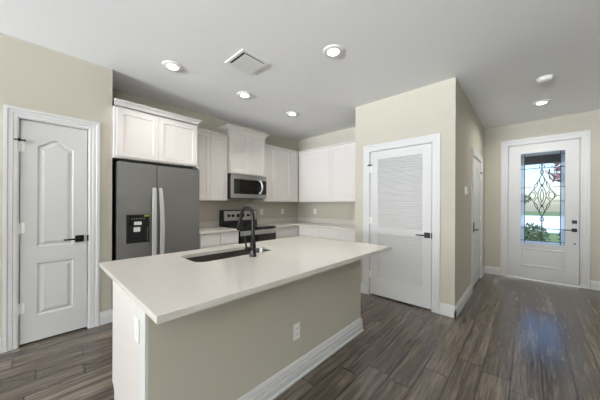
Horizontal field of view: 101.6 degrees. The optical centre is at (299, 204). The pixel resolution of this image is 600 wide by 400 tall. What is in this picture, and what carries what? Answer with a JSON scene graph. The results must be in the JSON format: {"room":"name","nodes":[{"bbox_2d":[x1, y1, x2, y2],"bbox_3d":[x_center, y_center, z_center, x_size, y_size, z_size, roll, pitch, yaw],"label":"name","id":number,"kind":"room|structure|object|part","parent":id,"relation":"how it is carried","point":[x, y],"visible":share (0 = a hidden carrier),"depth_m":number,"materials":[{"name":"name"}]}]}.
{"room":"kitchen","nodes":[
{"label":"kitchen","id":0,"kind":"room"},
{"bbox_2d":[0,33,112,336],"bbox_3d":[-5.495,-0.114,-0.655,0.545,2.740,9.554,0,0,43],"label":"wall","id":1,"kind":"structure","parent":0,"point":[32,76],"depth_m":2.37,"materials":[{"name":"beige paint"}]},
{"bbox_2d":[2,104,99,352],"bbox_3d":[-2.372,0.204,2.373,0.135,2.129,0.646,0,0,43],"label":"door frame","id":2,"kind":"structure","parent":1,"relation":"attached to","point":[12,115],"depth_m":2.16,"materials":[{"name":"white paint"}]},
{"bbox_2d":[14,119,88,344],"bbox_3d":[-2.343,0.244,2.331,0.091,2.014,0.505,0,0,43],"label":"door","id":3,"kind":"structure","parent":1,"relation":"in","point":[54,237],"depth_m":2.33,"materials":[{"name":"white paint"}]},
{"bbox_3d":[-2.241,0.339,2.410,0.048,0.018,0.130,0,0,43],"label":"lever","id":4,"kind":"part","parent":3,"relation":"part of","materials":[{"name":"black metal"}]},
{"bbox_3d":[-2.225,0.339,2.467,0.010,0.066,0.066,0,0,43],"label":"handle","id":5,"kind":"part","parent":3,"relation":"part of","materials":[{"name":"black metal"}]},
{"bbox_2d":[0,309,112,352],"bbox_3d":[-5.290,1.189,-0.840,0.016,0.135,9.570,0,0,43],"label":"baseboard","id":6,"kind":"structure","parent":1,"relation":"attached to","point":[105,317],"depth_m":2.60,"materials":[{"name":"white paint"}]},
{"bbox_2d":[112,89,297,221],"bbox_3d":[-1.253,-0.097,4.393,0.120,2.740,3.616,0,0,43],"label":"wall","id":7,"kind":"structure","parent":0,"point":[208,210],"depth_m":4.21,"materials":[{"name":"beige paint"}]},
{"bbox_2d":[112,98,201,169],"bbox_3d":[-1.878,0.070,3.147,0.661,2.400,0.940,0,0,43],"label":"upper cabinet","id":8,"kind":"object","parent":7,"relation":"attached to","point":[142,134],"visible":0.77,"depth_m":2.88,"materials":[{"name":"white paint"}]},
{"bbox_3d":[-1.828,-0.783,2.772,0.020,0.514,0.402,0,0,43],"label":"door","id":9,"kind":"part","parent":8,"relation":"part of","materials":[{"name":"white paint"}]},
{"bbox_3d":[-1.873,-1.099,3.147,0.661,0.060,0.940,0,0,43],"label":"crown molding","id":10,"kind":"part","parent":8,"relation":"part of","materials":[{"name":"white paint"}]},
{"bbox_3d":[-1.532,-0.782,3.090,0.020,0.514,0.460,0,0,43],"label":"door","id":11,"kind":"part","parent":8,"relation":"part of","materials":[{"name":"white paint"}]},
{"bbox_2d":[199,221,218,227],"bbox_3d":[-1.587,0.319,3.930,0.020,0.095,0.615,0,0,43],"label":"backsplash","id":12,"kind":"structure","parent":7,"relation":"attached to","point":[207,223],"depth_m":4.02,"materials":[{"name":"white stone"}]},
{"bbox_2d":[195,127,227,200],"bbox_3d":[-1.474,-0.595,3.814,0.341,1.062,0.597,0,0,43],"label":"upper cabinet","id":13,"kind":"object","parent":7,"relation":"attached to","point":[212,146],"visible":0.66,"depth_m":3.73,"materials":[{"name":"white paint"}]},
{"bbox_3d":[-1.462,-0.575,3.606,0.020,1.008,0.282,0,0,43],"label":"door","id":14,"kind":"part","parent":13,"relation":"part of","materials":[{"name":"white paint"}]},
{"bbox_3d":[-1.472,-1.107,3.814,0.341,0.038,0.597,0,0,43],"label":"crown molding","id":15,"kind":"part","parent":13,"relation":"part of","materials":[{"name":"white paint"}]},
{"bbox_3d":[-1.267,-0.575,3.817,0.020,1.008,0.287,0,0,43],"label":"door","id":16,"kind":"part","parent":13,"relation":"part of","materials":[{"name":"white paint"}]},
{"bbox_2d":[215,123,268,176],"bbox_3d":[-0.990,-0.889,4.270,0.426,0.763,0.832,0,0,43],"label":"upper cabinet","id":17,"kind":"object","parent":7,"relation":"attached to","point":[246,147],"visible":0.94,"depth_m":4.10,"materials":[{"name":"white paint"}]},
{"bbox_3d":[-0.994,-0.862,4.035,0.020,0.692,0.347,0,0,43],"label":"door","id":18,"kind":"part","parent":17,"relation":"part of","materials":[{"name":"white paint"}]},
{"bbox_3d":[-0.989,-1.242,4.270,0.426,0.057,0.832,0,0,43],"label":"crown molding","id":19,"kind":"part","parent":17,"relation":"part of","materials":[{"name":"white paint"}]},
{"bbox_2d":[227,173,265,199],"bbox_3d":[-0.976,-0.302,4.246,0.479,0.405,0.707,0,0,43],"label":"microwave","id":20,"kind":"object","parent":17,"relation":"attached to","point":[239,186],"visible":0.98,"depth_m":4.06,"materials":[{"name":"silver metal"}]},
{"bbox_3d":[-0.888,-0.299,4.092,0.029,0.240,0.511,0,0,43],"label":"door","id":21,"kind":"part","parent":20,"relation":"part of","materials":[{"name":"black glass"}]},
{"bbox_3d":[-0.663,-0.298,4.335,0.028,0.240,0.148,0,0,43],"label":"control panel","id":22,"kind":"part","parent":20,"relation":"part of","materials":[{"name":"black plastic"}]},
{"bbox_3d":[-0.756,-0.861,4.291,0.020,0.692,0.345,0,0,43],"label":"door","id":23,"kind":"part","parent":17,"relation":"part of","materials":[{"name":"white paint"}]},
{"bbox_2d":[253,144,297,201],"bbox_3d":[-0.460,-0.588,4.904,0.339,1.056,0.925,0,0,43],"label":"upper cabinet","id":24,"kind":"object","parent":7,"relation":"attached to","point":[281,164],"visible":0.79,"depth_m":4.77,"materials":[{"name":"white paint"}]},
{"bbox_3d":[-0.571,-0.572,4.564,0.020,1.008,0.255,0,0,43],"label":"door","id":25,"kind":"part","parent":24,"relation":"part of","materials":[{"name":"white paint"}]},
{"bbox_3d":[-0.466,-1.100,4.896,0.339,0.032,0.903,0,0,43],"label":"crown molding","id":26,"kind":"part","parent":24,"relation":"part of","materials":[{"name":"white paint"}]},
{"bbox_3d":[-0.340,-0.571,4.813,0.020,1.008,0.417,0,0,43],"label":"door","id":27,"kind":"part","parent":24,"relation":"part of","materials":[{"name":"white paint"}]},
{"bbox_2d":[0,0,599,140],"bbox_3d":[-1.839,-1.569,-0.515,8.400,0.200,15.131,0,0,43],"label":"ceiling","id":28,"kind":"structure","parent":0,"point":[497,51],"depth_m":2.29,"materials":[{"name":"white paint"}]},
{"bbox_2d":[162,61,182,71],"bbox_3d":[-1.347,-1.459,2.583,0.196,0.015,0.196,0,0,43],"label":"recessed light","id":29,"kind":"object","parent":28,"relation":"in","point":[170,65],"visible":1,"depth_m":2.57,"materials":[{"name":"white plastic"}]},
{"bbox_2d":[237,91,251,97],"bbox_3d":[-0.737,-1.457,3.253,0.196,0.015,0.196,0,0,43],"label":"recessed light","id":30,"kind":"object","parent":28,"relation":"in","point":[242,94],"visible":1,"depth_m":3.22,"materials":[{"name":"white plastic"}]},
{"bbox_2d":[225,49,268,74],"bbox_3d":[-0.543,-1.455,2.515,0.320,0.018,0.320,0,0,43],"label":"ceiling vent","id":31,"kind":"object","parent":28,"relation":"in","point":[245,61],"visible":1,"depth_m":2.50,"materials":[{"name":"white plastic"}]},
{"bbox_2d":[286,111,297,115],"bbox_3d":[-0.122,-1.454,3.917,0.196,0.015,0.196,0,0,43],"label":"recessed light","id":32,"kind":"object","parent":28,"relation":"in","point":[290,113],"visible":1,"depth_m":3.88,"materials":[{"name":"white plastic"}]},
{"bbox_2d":[323,44,343,57],"bbox_3d":[0.316,-1.453,2.323,0.196,0.015,0.196,0,0,43],"label":"recessed light","id":33,"kind":"object","parent":28,"relation":"in","point":[331,51],"visible":1,"depth_m":2.31,"materials":[{"name":"white plastic"}]},
{"bbox_2d":[532,99,550,105],"bbox_3d":[3.413,-1.440,3.455,0.196,0.015,0.196,0,0,43],"label":"recessed light","id":34,"kind":"object","parent":28,"relation":"in","point":[541,102],"visible":1,"depth_m":3.43,"materials":[{"name":"white plastic"}]},
{"bbox_2d":[536,75,553,83],"bbox_3d":[2.800,-1.429,2.795,0.144,0.044,0.144,0,0,43],"label":"smoke detector","id":35,"kind":"object","parent":28,"relation":"attached to","point":[544,79],"visible":1,"depth_m":2.77,"materials":[{"name":"white plastic"}]},
{"bbox_2d":[0,273,599,399],"bbox_3d":[-1.851,1.331,-0.515,8.400,0.120,15.131,0,0,43],"label":"floor","id":36,"kind":"structure","parent":0,"point":[513,338],"depth_m":2.06,"materials":[{"name":"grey wood"}]},
{"bbox_2d":[112,281,134,399],"bbox_3d":[-0.350,0.841,2.080,0.540,0.871,1.917,0,0,43],"label":"base cabinet","id":37,"kind":"object","parent":36,"relation":"on","point":[123,362],"visible":0.1,"depth_m":1.36,"materials":[{"name":"white paint"}]},
{"bbox_2d":[100,236,391,323],"bbox_3d":[-0.226,0.392,1.919,1.113,0.027,1.952,0,0,43],"label":"countertop","id":38,"kind":"structure","parent":37,"relation":"on","point":[166,287],"depth_m":1.40,"materials":[{"name":"white stone"}]},
{"bbox_2d":[185,248,270,261],"bbox_3d":[-0.536,0.504,1.948,0.373,0.201,0.759,0,0,43],"label":"sink","id":39,"kind":"object","parent":38,"relation":"in","point":[212,257],"visible":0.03,"depth_m":2.05,"materials":[{"name":"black metal"}]},
{"bbox_2d":[236,205,256,256],"bbox_3d":[-0.423,0.190,1.834,0.232,0.375,0.096,0,0,43],"label":"faucet","id":40,"kind":"object","parent":38,"relation":"on","point":[252,248],"visible":1,"depth_m":1.78,"materials":[{"name":"black metal"}]},
{"bbox_3d":[-0.401,0.140,1.843,0.187,0.275,0.028,0,0,43],"label":"spout","id":41,"kind":"part","parent":40,"relation":"part of","materials":[{"name":"black metal"}]},
{"bbox_2d":[259,247,263,254],"bbox_3d":[-0.295,0.352,1.865,0.040,0.052,0.039,0,0,43],"label":"air gap","id":42,"kind":"object","parent":38,"relation":"on","point":[260,248],"visible":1,"depth_m":1.85,"materials":[{"name":"silver metal"}]},
{"bbox_2d":[112,160,199,308],"bbox_3d":[-1.848,0.393,3.122,0.704,1.755,0.892,0,0,43],"label":"refrigerator","id":43,"kind":"object","parent":36,"relation":"on","point":[155,209],"visible":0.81,"depth_m":2.82,"materials":[{"name":"grey metal"}]},
{"bbox_3d":[-1.845,0.367,2.767,0.070,1.667,0.376,0,0,43],"label":"freezer door","id":44,"kind":"part","parent":43,"relation":"part of","materials":[{"name":"silver metal"}]},
{"bbox_3d":[-1.814,0.183,2.742,0.002,0.119,0.194,0,0,43],"label":"control panel","id":45,"kind":"part","parent":43,"relation":"part of","materials":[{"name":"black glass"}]},
{"bbox_3d":[-1.689,0.326,2.830,0.074,1.050,0.056,0,0,43],"label":"door handle","id":46,"kind":"part","parent":43,"relation":"part of","materials":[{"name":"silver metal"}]},
{"bbox_3d":[-1.635,0.327,2.888,0.074,1.050,0.056,0,0,43],"label":"door handle","id":47,"kind":"part","parent":43,"relation":"part of","materials":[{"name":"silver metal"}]},
{"bbox_3d":[-1.539,0.368,3.096,0.070,1.667,0.510,0,0,43],"label":"door","id":48,"kind":"part","parent":43,"relation":"part of","materials":[{"name":"silver metal"}]},
{"bbox_2d":[199,231,238,248],"bbox_3d":[-1.369,0.836,3.723,0.624,0.873,0.610,0,0,43],"label":"base cabinet","id":49,"kind":"object","parent":36,"relation":"on","point":[226,238],"visible":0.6,"depth_m":3.49,"materials":[{"name":"white paint"}]},
{"bbox_3d":[-1.249,0.489,3.407,0.020,0.165,0.294,0,0,43],"label":"drawer","id":50,"kind":"part","parent":49,"relation":"part of","materials":[{"name":"white paint"}]},
{"bbox_3d":[-1.250,0.873,3.407,0.020,0.587,0.297,0,0,43],"label":"door","id":51,"kind":"part","parent":49,"relation":"part of","materials":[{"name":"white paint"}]},
{"bbox_2d":[199,221,237,234],"bbox_3d":[-1.359,0.336,3.717,0.643,0.126,0.615,0,0,43],"label":"countertop","id":52,"kind":"structure","parent":49,"relation":"on","point":[207,227],"depth_m":3.80,"materials":[{"name":"white stone"}]},
{"bbox_3d":[-1.044,0.490,3.627,0.020,0.165,0.295,0,0,43],"label":"drawer","id":53,"kind":"part","parent":49,"relation":"part of","materials":[{"name":"white paint"}]},
{"bbox_2d":[219,210,275,243],"bbox_3d":[-0.871,0.672,4.184,0.688,1.165,0.727,0,0,43],"label":"range","id":54,"kind":"object","parent":36,"relation":"on","point":[227,218],"visible":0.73,"depth_m":4.14,"materials":[{"name":"black metal"}]},
{"bbox_2d":[222,224,275,229],"bbox_3d":[-0.892,0.376,4.205,0.628,0.027,0.727,0,0,43],"label":"cooktop","id":55,"kind":"object","parent":54,"relation":"in","point":[244,226],"depth_m":4.10,"materials":[{"name":"black glass"}]},
{"bbox_3d":[-0.680,0.738,4.006,0.040,0.675,0.719,0,0,43],"label":"oven door","id":56,"kind":"part","parent":54,"relation":"part of","materials":[{"name":"black glass"}]},
{"bbox_3d":[-0.640,0.440,3.970,0.058,0.026,0.627,0,0,43],"label":"oven handle","id":57,"kind":"part","parent":54,"relation":"part of","materials":[{"name":"silver metal"}]},
{"bbox_2d":[135,259,363,399],"bbox_3d":[-0.076,0.842,1.842,0.184,0.871,1.941,0,0,43],"label":"wall","id":58,"kind":"structure","parent":36,"relation":"on","point":[243,348],"depth_m":1.51,"materials":[{"name":"beige paint"}]},
{"bbox_2d":[134,315,139,343],"bbox_3d":[-0.778,0.593,1.163,0.070,0.115,0.008,0,0,43],"label":"wall switch","id":59,"kind":"object","parent":58,"relation":"attached to","point":[136,320],"visible":1,"depth_m":1.15,"materials":[{"name":"white plastic"}]},
{"bbox_3d":[-0.743,0.840,1.144,0.159,0.871,0.012,0,0,43],"label":"trim","id":60,"kind":"part","parent":58,"relation":"part of","materials":[{"name":"white paint"}]},
{"bbox_2d":[293,322,299,340],"bbox_3d":[-0.024,0.928,1.792,0.007,0.115,0.070,0,0,43],"label":"wall outlet","id":61,"kind":"object","parent":58,"relation":"attached to","point":[296,328],"visible":1,"depth_m":1.79,"materials":[{"name":"white plastic"}]},
{"bbox_3d":[-0.078,1.209,1.842,0.184,0.138,1.941,0,0,43],"label":"baseboard","id":62,"kind":"part","parent":58,"relation":"part of","materials":[{"name":"white paint"}]},
{"bbox_2d":[276,226,297,238],"bbox_3d":[-0.451,0.840,4.710,0.624,0.873,0.602,0,0,43],"label":"base cabinet","id":63,"kind":"object","parent":36,"relation":"on","point":[283,232],"visible":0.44,"depth_m":4.47,"materials":[{"name":"white paint"}]},
{"bbox_2d":[299,226,354,241],"bbox_3d":[0.663,0.844,4.483,1.348,0.873,0.624,0,0,43],"label":"base cabinet","id":64,"kind":"object","parent":36,"relation":"on","point":[337,234],"visible":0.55,"depth_m":4.23,"materials":[{"name":"white paint"}]},
{"bbox_2d":[257,217,354,230],"bbox_3d":[0.243,0.342,4.476,1.956,0.126,1.210,0,0,43],"label":"countertop","id":65,"kind":"structure","parent":64,"relation":"on","point":[342,224],"depth_m":4.83,"materials":[{"name":"white stone"}]},
{"bbox_3d":[0.176,0.495,4.525,0.489,0.165,0.020,0,0,43],"label":"drawer","id":66,"kind":"part","parent":64,"relation":"part of","materials":[{"name":"white paint"}]},
{"bbox_3d":[0.505,0.496,4.219,0.399,0.165,0.020,0,0,43],"label":"drawer","id":67,"kind":"part","parent":64,"relation":"part of","materials":[{"name":"white paint"}]},
{"bbox_3d":[0.800,0.497,3.945,0.394,0.165,0.020,0,0,43],"label":"drawer","id":68,"kind":"part","parent":64,"relation":"part of","materials":[{"name":"white paint"}]},
{"bbox_2d":[297,127,355,235],"bbox_3d":[0.700,-0.089,4.963,1.962,2.740,0.120,0,0,43],"label":"wall","id":69,"kind":"structure","parent":0,"point":[329,210],"depth_m":5.03,"materials":[{"name":"beige paint"}]},
{"bbox_2d":[257,217,354,224],"bbox_3d":[0.243,0.327,4.476,1.956,0.095,1.210,0,0,43],"label":"backsplash","id":70,"kind":"structure","parent":69,"relation":"attached to","point":[289,219],"depth_m":5.03,"materials":[{"name":"white stone"}]},
{"bbox_2d":[298,140,354,201],"bbox_3d":[0.582,-0.584,4.759,1.400,1.056,0.338,0,0,43],"label":"upper cabinet","id":71,"kind":"object","parent":69,"relation":"attached to","point":[326,173],"visible":0.75,"depth_m":4.59,"materials":[{"name":"white paint"}]},
{"bbox_3d":[0.269,-0.571,4.846,0.785,1.013,0.020,0,0,43],"label":"door","id":72,"kind":"part","parent":71,"relation":"part of","materials":[{"name":"white paint"}]},
{"bbox_3d":[0.584,-1.099,4.759,1.400,0.026,0.338,0,0,43],"label":"crown molding","id":73,"kind":"part","parent":71,"relation":"part of","materials":[{"name":"white paint"}]},
{"bbox_3d":[0.770,-0.569,4.379,0.579,1.013,0.020,0,0,43],"label":"door","id":74,"kind":"part","parent":71,"relation":"part of","materials":[{"name":"white paint"}]},
{"bbox_2d":[355,77,457,305],"bbox_3d":[1.338,-0.087,3.266,1.285,2.740,0.120,0,0,43],"label":"wall","id":75,"kind":"structure","parent":0,"point":[433,108],"depth_m":2.95,"materials":[{"name":"beige paint"}]},
{"bbox_2d":[367,143,431,308],"bbox_3d":[1.282,0.258,3.231,0.850,2.014,0.091,0,0,43],"label":"door","id":76,"kind":"structure","parent":75,"relation":"in","point":[400,218],"depth_m":3.19,"materials":[{"name":"white paint"}]},
{"bbox_3d":[1.315,-0.154,3.241,0.580,0.955,0.034,0,0,43],"label":"louver panel","id":77,"kind":"part","parent":76,"relation":"part of","materials":[{"name":"white paint"}]},
{"bbox_3d":[1.312,0.715,3.241,0.580,0.603,0.034,0,0,43],"label":"louver panel","id":78,"kind":"part","parent":76,"relation":"part of","materials":[{"name":"white paint"}]},
{"bbox_2d":[363,133,440,313],"bbox_3d":[1.325,0.219,3.259,0.993,2.129,0.135,0,0,43],"label":"door frame","id":79,"kind":"structure","parent":75,"relation":"attached to","point":[435,139],"depth_m":2.94,"materials":[{"name":"white paint"}]},
{"bbox_2d":[361,283,455,317],"bbox_3d":[1.292,1.216,3.211,1.301,0.135,0.016,0,0,43],"label":"baseboard","id":80,"kind":"structure","parent":75,"relation":"attached to","point":[448,310],"depth_m":2.83,"materials":[{"name":"white paint"}]},
{"bbox_2d":[457,82,484,301],"bbox_3d":[2.317,-0.083,4.109,1.000,2.740,2.449,0,0,43],"label":"wall","id":81,"kind":"structure","parent":0,"point":[471,132],"depth_m":3.24,"materials":[{"name":"beige paint"}]},
{"bbox_2d":[454,266,484,317],"bbox_3d":[2.638,1.221,3.713,0.016,0.135,2.585,0,0,43],"label":"baseboard","id":82,"kind":"structure","parent":81,"relation":"attached to","point":[462,301],"depth_m":3.08,"materials":[{"name":"white paint"}]},
{"bbox_2d":[471,147,482,292],"bbox_3d":[2.844,0.225,4.012,0.135,2.129,1.078,0,0,43],"label":"door frame","id":83,"kind":"structure","parent":81,"relation":"attached to","point":[475,153],"depth_m":4.25,"materials":[{"name":"white paint"}]},
{"bbox_2d":[473,157,481,286],"bbox_3d":[2.897,0.265,3.985,0.106,2.014,0.917,0,0,43],"label":"door","id":84,"kind":"structure","parent":81,"relation":"in","point":[476,164],"depth_m":4.01,"materials":[{"name":"white paint"}]},
{"bbox_2d":[484,110,599,280],"bbox_3d":[3.951,-0.076,4.343,3.073,2.740,0.120,0,0,43],"label":"wall","id":85,"kind":"structure","parent":0,"point":[590,120],"depth_m":4.29,"materials":[{"name":"beige paint"}]},
{"bbox_2d":[485,266,599,290],"bbox_3d":[4.222,1.227,3.994,1.953,0.135,0.016,0,0,43],"label":"baseboard","id":86,"kind":"structure","parent":85,"relation":"attached to","point":[595,285],"depth_m":4.51,"materials":[{"name":"white paint"}]},
{"bbox_2d":[521,150,564,165],"bbox_3d":[4.801,-1.238,5.154,4.800,0.530,2.219,0,0,43],"label":"porch roof","id":87,"kind":"structure","parent":85,"relation":"attached to","point":[555,158],"depth_m":5.64,"materials":[{"name":"grey"}]},
{"bbox_2d":[507,138,579,286],"bbox_3d":[4.102,0.123,4.154,0.881,2.342,0.152,0,0,43],"label":"door","id":88,"kind":"structure","parent":85,"relation":"in","point":[556,264],"depth_m":4.11,"materials":[{"name":"white paint"}]},
{"bbox_3d":[4.093,-0.111,4.135,0.590,1.616,0.012,0,0,43],"label":"glass frame","id":89,"kind":"part","parent":88,"relation":"part of","materials":[{"name":"glass"}]},
{"bbox_2d":[500,130,590,288],"bbox_3d":[4.118,0.069,4.171,1.069,2.451,0.135,0,0,43],"label":"door frame","id":90,"kind":"structure","parent":85,"relation":"attached to","point":[585,136],"depth_m":3.84,"materials":[{"name":"white paint"}]},
{"label":"outside","id":91,"kind":"structure","parent":0,"visible":0},
{"bbox_2d":[521,211,564,245],"bbox_3d":[32.668,1.659,35.115,80.000,0.100,84.069,0,0,43],"label":"ground","id":92,"kind":"structure","parent":91,"point":[553,236],"depth_m":37.17,"materials":[{"name":"green plant"}]},
{"bbox_2d":[521,194,530,204],"bbox_3d":[45.801,-0.533,53.016,6.599,4.408,4.673,0,0,43],"label":"tree","id":93,"kind":"object","parent":92,"relation":"on","point":[522,196],"visible":0.16,"depth_m":50.98,"materials":[{"name":"green plant"}]},
{"bbox_2d":[521,222,550,243],"bbox_3d":[6.502,0.995,6.924,0.874,1.027,0.850,0,0,43],"label":"shrub","id":94,"kind":"object","parent":92,"relation":"on","point":[528,232],"visible":0.54,"depth_m":6.74,"materials":[{"name":"green plant"}]},
{"bbox_2d":[545,163,564,185],"bbox_3d":[9.266,-0.099,8.456,1.022,3.230,1.002,0,0,-11],"label":"street tree","id":95,"kind":"object","parent":92,"relation":"on","point":[556,175],"visible":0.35,"depth_m":8.56,"materials":[{"name":"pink plant"}]},
{"bbox_2d":[556,230,564,244],"bbox_3d":[7.057,0.975,6.138,0.873,1.068,0.861,0,0,43],"label":"shrub","id":96,"kind":"object","parent":92,"relation":"on","point":[563,232],"visible":0.05,"depth_m":6.36,"materials":[{"name":"green plant"}]},
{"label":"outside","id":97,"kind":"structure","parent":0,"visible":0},
{"bbox_2d":[521,215,564,232],"bbox_3d":[23.495,1.565,25.257,80.000,0.015,31.000,0,0,43],"label":"street","id":98,"kind":"structure","parent":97,"point":[550,223],"depth_m":21.48,"materials":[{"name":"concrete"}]}
]}

